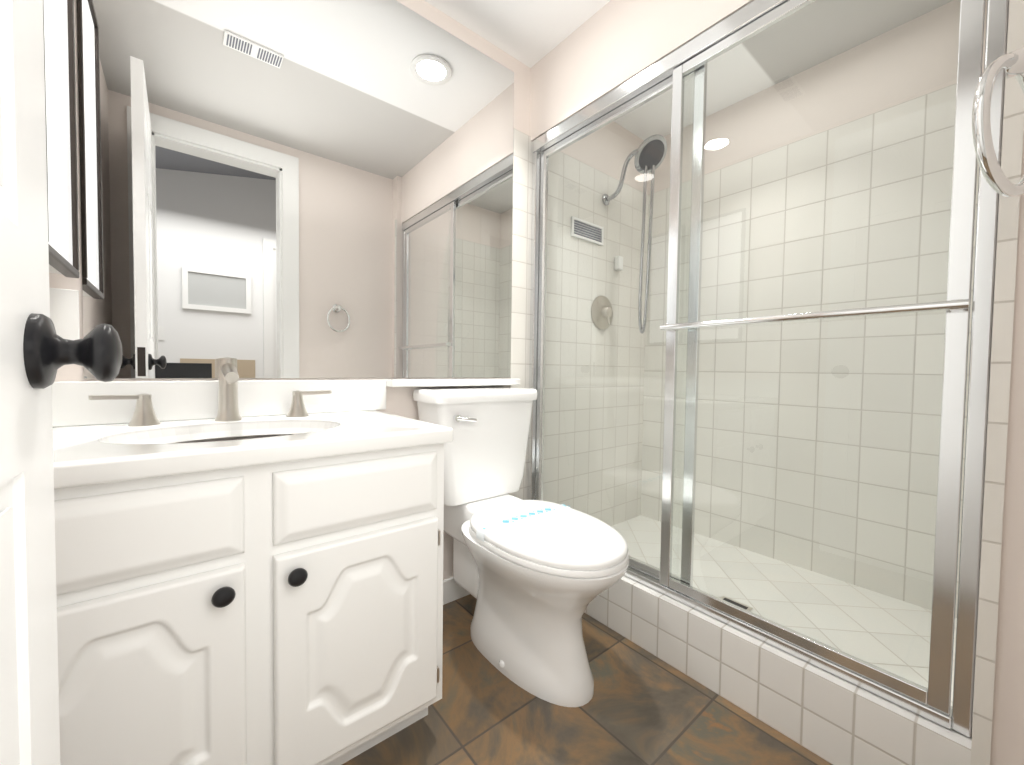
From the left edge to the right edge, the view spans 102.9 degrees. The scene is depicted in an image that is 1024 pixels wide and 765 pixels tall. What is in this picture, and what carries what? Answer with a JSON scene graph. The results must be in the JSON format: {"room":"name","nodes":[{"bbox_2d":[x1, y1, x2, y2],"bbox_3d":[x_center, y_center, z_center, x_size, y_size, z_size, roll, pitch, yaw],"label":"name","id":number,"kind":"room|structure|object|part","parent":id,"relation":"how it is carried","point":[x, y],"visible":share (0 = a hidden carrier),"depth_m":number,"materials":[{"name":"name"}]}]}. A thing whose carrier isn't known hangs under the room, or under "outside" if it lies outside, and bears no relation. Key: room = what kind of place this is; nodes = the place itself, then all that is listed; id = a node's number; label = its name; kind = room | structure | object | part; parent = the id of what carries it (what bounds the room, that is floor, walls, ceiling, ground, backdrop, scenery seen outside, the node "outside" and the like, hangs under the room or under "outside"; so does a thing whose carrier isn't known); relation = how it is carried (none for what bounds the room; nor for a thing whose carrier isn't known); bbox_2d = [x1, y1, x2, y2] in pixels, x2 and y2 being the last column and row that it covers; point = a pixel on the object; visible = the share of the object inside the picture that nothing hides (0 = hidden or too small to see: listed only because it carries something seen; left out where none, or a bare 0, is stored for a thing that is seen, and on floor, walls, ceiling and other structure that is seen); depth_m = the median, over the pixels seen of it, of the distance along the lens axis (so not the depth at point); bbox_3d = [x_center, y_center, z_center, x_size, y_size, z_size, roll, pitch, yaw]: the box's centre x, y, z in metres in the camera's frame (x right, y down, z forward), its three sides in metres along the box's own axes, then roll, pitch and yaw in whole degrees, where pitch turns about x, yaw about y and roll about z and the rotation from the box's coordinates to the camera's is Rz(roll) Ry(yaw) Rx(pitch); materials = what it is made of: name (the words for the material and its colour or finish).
{"room":"bathroom","nodes":[
{"label":"bathroom","id":0,"kind":"room"},
{"bbox_2d":[49,0,82,338],"label":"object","id":1,"kind":"structure","parent":0,"point":[59,281],"depth_m":0.92,"materials":[{"name":"beige paint"}]},
{"bbox_2d":[55,364,98,380],"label":"wall","id":2,"kind":"structure","parent":0,"point":[71,372],"depth_m":0.92,"materials":[{"name":"beige paint"}]},
{"bbox_2d":[49,288,79,339],"bbox_3d":[-1.006,-0.150,0.901,0.068,0.115,0.006,-1,2,-39],"label":"electrical outlet","id":3,"kind":"object","parent":2,"relation":"attached to","point":[64,310],"visible":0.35,"depth_m":0.91,"materials":[{"name":"white paint"}]},
{"bbox_2d":[113,378,218,380],"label":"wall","id":4,"kind":"structure","parent":0,"point":[116,379],"depth_m":1.02,"materials":[{"name":"beige paint"}]},
{"bbox_2d":[52,379,387,424],"bbox_3d":[-0.730,0.044,1.125,0.783,0.100,0.020,-1,2,-39],"label":"backsplash","id":5,"kind":"structure","parent":0,"relation":"attached to","point":[73,402],"depth_m":1.03,"materials":[{"name":"white stone"}]},
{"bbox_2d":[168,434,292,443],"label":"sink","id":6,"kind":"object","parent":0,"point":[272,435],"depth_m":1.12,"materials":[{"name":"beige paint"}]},
{"bbox_2d":[76,0,513,377],"bbox_3d":[-0.485,-0.642,1.305,1.248,1.255,0.004,-1,2,-39],"label":"vanity mirror","id":7,"kind":"object","parent":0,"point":[296,188],"visible":1,"depth_m":1.18,"materials":[{"name":"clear mirror"}]},
{"bbox_2d":[239,377,509,379],"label":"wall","id":8,"kind":"structure","parent":0,"point":[465,377],"depth_m":1.30,"materials":[{"name":"beige paint"}]},
{"bbox_2d":[376,385,509,419],"label":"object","id":9,"kind":"structure","parent":0,"point":[401,402],"depth_m":1.43,"materials":[{"name":"beige paint"}]},
{"bbox_2d":[443,532,452,579],"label":"wall","id":10,"kind":"structure","parent":0,"point":[447,539],"depth_m":1.56,"materials":[{"name":"beige paint"}]},
{"bbox_2d":[443,577,469,604],"bbox_3d":[0.220,0.820,1.050,0.650,0.090,1.390,-1,2,-39],"label":"baseboard","id":11,"kind":"structure","parent":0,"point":[453,590],"depth_m":1.56,"materials":[{"name":"white paint"}]},
{"bbox_2d":[396,0,530,135],"label":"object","id":12,"kind":"structure","parent":0,"point":[423,8],"depth_m":1.62,"materials":[{"name":"beige paint"}]},
{"bbox_2d":[342,594,831,764],"bbox_3d":[0.304,0.893,1.122,2.510,0.060,1.630,-1,2,-39],"label":"floor","id":13,"kind":"structure","parent":0,"point":[642,706],"depth_m":1.04,"materials":[{"name":"tile"}]},
{"bbox_2d":[54,437,452,764],"bbox_3d":[-0.590,0.498,0.923,0.736,0.719,0.540,-1,2,-39],"label":"bathroom vanity","id":14,"kind":"object","parent":13,"relation":"on","point":[276,600],"depth_m":0.73,"materials":[{"name":"white painted wood"},{"name":"black metal"}]},
{"bbox_3d":[-0.588,0.235,0.618,0.307,0.135,0.019,-1,2,-39],"label":"drawer","id":15,"kind":"part","parent":14,"relation":"part of","materials":[{"name":"white wood"}]},
{"bbox_3d":[-0.592,0.537,0.628,0.307,0.430,0.019,-1,2,-39],"label":"door","id":16,"kind":"part","parent":14,"relation":"part of","materials":[{"name":"white wood"}]},
{"bbox_3d":[-0.481,0.355,0.679,0.033,0.033,0.031,-1,2,-39],"label":"knob","id":17,"kind":"part","parent":14,"relation":"part of","materials":[{"name":"black metal"}]},
{"bbox_2d":[53,409,452,480],"bbox_3d":[-0.589,0.120,0.925,0.748,0.035,0.514,-1,2,-39],"label":"countertop","id":18,"kind":"structure","parent":14,"relation":"on","point":[125,446],"depth_m":0.83,"materials":[{"name":"white stone"}]},
{"bbox_2d":[88,357,331,426],"bbox_3d":[-0.701,0.017,1.012,0.500,0.162,0.137,-1,2,-39],"label":"faucet","id":19,"kind":"object","parent":18,"relation":"on","point":[228,415],"depth_m":1.02,"materials":[{"name":"silver metal"}]},
{"bbox_3d":[-0.395,0.356,0.749,0.033,0.033,0.031,-1,2,-39],"label":"knob","id":20,"kind":"part","parent":14,"relation":"part of","materials":[{"name":"black metal"}]},
{"bbox_3d":[-0.304,0.231,0.849,0.335,0.135,0.019,-1,2,-39],"label":"drawer","id":21,"kind":"part","parent":14,"relation":"part of","materials":[{"name":"white wood"}]},
{"bbox_3d":[-0.308,0.533,0.859,0.335,0.430,0.019,-1,2,-39],"label":"door","id":22,"kind":"part","parent":14,"relation":"part of","materials":[{"name":"white wood"}]},
{"bbox_2d":[413,387,629,706],"bbox_3d":[0.034,0.442,1.299,0.435,0.823,0.736,-1,2,-39],"label":"toilet","id":23,"kind":"object","parent":13,"relation":"on","point":[534,578],"visible":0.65,"depth_m":1.20,"materials":[{"name":"white ceramic"}]},
{"bbox_3d":[-0.153,0.118,1.332,0.077,0.027,0.026,-1,2,-39],"label":"lever","id":24,"kind":"part","parent":23,"relation":"part of","materials":[{"name":"silver metal"}]},
{"bbox_3d":[-0.129,0.236,1.498,0.410,0.343,0.193,-1,2,-39],"label":"tank","id":25,"kind":"part","parent":23,"relation":"part of","materials":[{"name":"white ceramic"}]},
{"bbox_3d":[-0.125,0.043,1.490,0.432,0.041,0.213,-1,2,-39],"label":"tank lid","id":26,"kind":"part","parent":23,"relation":"part of","materials":[{"name":"white ceramic"}]},
{"bbox_3d":[0.086,0.660,1.241,0.368,0.392,0.565,-1,2,-39],"label":"bowl","id":27,"kind":"part","parent":23,"relation":"part of","materials":[{"name":"white ceramic"}]},
{"bbox_3d":[0.107,0.457,1.211,0.366,0.015,0.504,-1,2,-39],"label":"seat","id":28,"kind":"part","parent":23,"relation":"part of","materials":[{"name":"white plastic"}]},
{"bbox_3d":[0.099,0.442,1.221,0.360,0.044,0.523,-1,2,-39],"label":"lid","id":29,"kind":"part","parent":23,"relation":"part of","materials":[{"name":"white plastic"}]},
{"bbox_2d":[611,515,977,705],"bbox_3d":[0.872,0.826,1.581,0.792,0.060,1.374,-1,2,-39],"label":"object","id":30,"kind":"structure","parent":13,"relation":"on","point":[815,616],"depth_m":1.50,"materials":[{"name":"tile"}]},
{"bbox_2d":[720,596,752,610],"bbox_3d":[0.780,0.797,1.447,0.100,0.004,0.100,-1,2,-39],"label":"shower drain","id":31,"kind":"object","parent":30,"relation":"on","point":[725,598],"depth_m":1.47,"materials":[{"name":"silver metal"}]},
{"bbox_2d":[561,121,647,194],"label":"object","id":32,"kind":"structure","parent":0,"point":[612,164],"depth_m":2.10,"materials":[{"name":"beige paint"}]},
{"bbox_2d":[508,129,647,525],"bbox_3d":[0.378,-0.111,2.030,0.990,1.890,0.008,-1,2,-39],"label":"tile","id":33,"kind":"structure","parent":32,"relation":"attached to","point":[521,255],"depth_m":2.00,"materials":[{"name":"white tile"}]},
{"bbox_2d":[571,216,603,245],"bbox_3d":[0.369,-0.735,1.983,0.230,0.090,0.008,-1,2,-39],"label":"air vent","id":34,"kind":"object","parent":33,"relation":"attached to","point":[589,226],"depth_m":1.98,"materials":[{"name":"white metal"}]},
{"bbox_2d":[591,296,612,328],"bbox_3d":[0.475,-0.355,2.057,0.170,0.170,0.052,-1,2,-39],"label":"shower valve","id":35,"kind":"object","parent":33,"relation":"attached to","point":[599,301],"depth_m":2.04,"materials":[{"name":"silver metal"}]},
{"bbox_2d":[614,256,622,270],"bbox_3d":[0.557,-0.622,2.127,0.040,0.070,0.030,-1,2,-39],"label":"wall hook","id":36,"kind":"structure","parent":33,"relation":"attached to","point":[617,263],"depth_m":2.11,"materials":[{"name":"white paint"}]},
{"bbox_2d":[602,134,666,333],"bbox_3d":[0.569,-0.671,1.953,0.164,0.875,0.313,-1,2,-39],"label":"shower head","id":37,"kind":"object","parent":33,"relation":"attached to","point":[651,140],"depth_m":1.90},
{"bbox_2d":[530,0,753,140],"bbox_3d":[0.537,-1.164,1.223,0.056,0.308,1.390,-1,2,-39],"label":"wall","id":38,"kind":"structure","parent":0,"point":[609,46],"depth_m":1.42,"materials":[{"name":"beige paint"}]},
{"bbox_2d":[425,0,952,139],"bbox_3d":[0.335,-1.375,1.049,2.510,0.120,1.630,-1,2,-39],"label":"ceiling","id":39,"kind":"structure","parent":0,"point":[530,33],"depth_m":1.56,"materials":[{"name":"white paint"}]},
{"bbox_2d":[584,575,972,764],"bbox_3d":[0.498,0.765,1.317,0.120,0.190,1.309,-1,2,-39],"label":"shower curb","id":40,"kind":"structure","parent":0,"point":[831,718],"depth_m":1.01,"materials":[{"name":"tile"}]},
{"bbox_2d":[542,0,960,687],"bbox_3d":[0.503,-0.159,1.280,0.022,1.546,1.182,-1,2,-39],"label":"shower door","id":41,"kind":"object","parent":40,"relation":"attached to","point":[688,120],"visible":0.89,"depth_m":1.05,"materials":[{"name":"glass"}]},
{"label":"glass","id":42,"kind":"part","parent":41,"relation":"part of","materials":[{"name":"clear glass"}]},
{"label":"glass","id":43,"kind":"part","parent":41,"relation":"part of","materials":[{"name":"clear glass"}]},
{"bbox_2d":[527,0,1009,736],"bbox_3d":[0.503,-0.171,1.280,0.052,1.678,1.305,-1,2,-39],"label":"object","id":44,"kind":"structure","parent":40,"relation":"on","point":[959,718],"depth_m":0.80,"materials":[{"name":"silver metal"}]},
{"bbox_2d":[536,64,706,585],"bbox_3d":[0.340,-0.168,1.498,0.016,1.602,0.702,-1,2,-39],"label":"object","id":45,"kind":"structure","parent":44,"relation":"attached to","point":[630,106],"depth_m":1.25,"materials":[{"name":"silver metal"}]},
{"bbox_2d":[660,0,985,714],"bbox_3d":[0.688,-0.148,1.036,0.016,1.602,0.634,-1,2,-39],"label":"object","id":46,"kind":"structure","parent":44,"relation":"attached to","point":[936,694],"depth_m":0.82,"materials":[{"name":"silver metal"}]},
{"bbox_2d":[970,0,1023,764],"bbox_3d":[0.874,-0.062,0.727,0.006,1.890,0.023,-1,2,-39],"label":"tile","id":47,"kind":"structure","parent":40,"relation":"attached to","point":[1007,243],"depth_m":0.73,"materials":[{"name":"white tile"}]},
{"bbox_2d":[660,299,968,330],"bbox_3d":[0.668,-0.159,1.017,0.040,0.020,0.631,-1,2,-39],"label":"towel bar","id":48,"kind":"object","parent":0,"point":[956,305],"visible":0.92,"depth_m":0.92,"materials":[{"name":"silver metal"}]},
{"bbox_2d":[648,0,1009,194],"bbox_3d":[1.285,-0.296,1.792,0.120,2.300,1.510,-1,2,-39],"label":"wall","id":49,"kind":"structure","parent":0,"point":[848,99],"depth_m":1.65,"materials":[{"name":"beige paint"}]},
{"bbox_2d":[641,79,1005,617],"bbox_3d":[1.197,-0.092,1.801,0.008,1.890,1.382,-1,2,-39],"label":"tile","id":50,"kind":"structure","parent":49,"relation":"attached to","point":[884,361],"depth_m":1.68,"materials":[{"name":"white tile"}]},
{"bbox_2d":[990,130,1023,764],"bbox_3d":[0.940,-0.206,0.743,0.120,2.180,0.073,-1,2,-39],"label":"wall","id":51,"kind":"structure","parent":0,"point":[1007,741],"depth_m":0.72,"materials":[{"name":"beige paint"}]},
{"bbox_3d":[0.777,-0.260,0.483,2.320,2.300,0.120,-1,2,-39],"label":"wall","id":52,"kind":"structure","parent":0,"visible":0},
{"bbox_2d":[0,0,59,764],"bbox_3d":[-0.262,-0.134,0.140,0.035,2.018,0.610,-1,2,-39],"label":"door","id":53,"kind":"structure","parent":52,"relation":"in","point":[29,712],"depth_m":0.33,"materials":[{"name":"white wood"}]},
{"bbox_2d":[23,313,121,388],"bbox_3d":[-0.420,-0.026,0.336,0.143,0.064,0.064,-1,2,-39],"label":"door knob","id":54,"kind":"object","parent":53,"relation":"attached to","point":[49,352],"depth_m":0.35,"materials":[{"name":"black metal"}]},
{"bbox_2d":[972,47,1023,196],"bbox_3d":[0.603,-0.313,0.474,0.155,0.181,0.084,-1,2,-39],"label":"towel ring","id":55,"kind":"object","parent":52,"relation":"attached to","point":[995,177],"visible":1,"depth_m":0.46,"materials":[{"name":"silver metal"}]},
{"bbox_3d":[0.611,-0.377,0.464,0.052,0.052,0.064,-1,2,-39],"label":"post","id":56,"kind":"part","parent":55,"relation":"part of","materials":[{"name":"silver metal"}]},
{"bbox_3d":[-0.589,-0.272,0.268,0.070,2.300,1.510,-1,2,-39],"label":"wall","id":57,"kind":"structure","parent":0,"visible":0},
{"bbox_2d":[43,0,79,277],"bbox_3d":[-0.881,-0.606,0.744,0.080,0.770,0.280,-1,2,-39],"label":"picture frame","id":58,"kind":"object","parent":57,"relation":"attached to","point":[60,117],"visible":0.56,"depth_m":0.80,"materials":[{"name":"wood glass"},{"name":"dark metal"}]}
]}

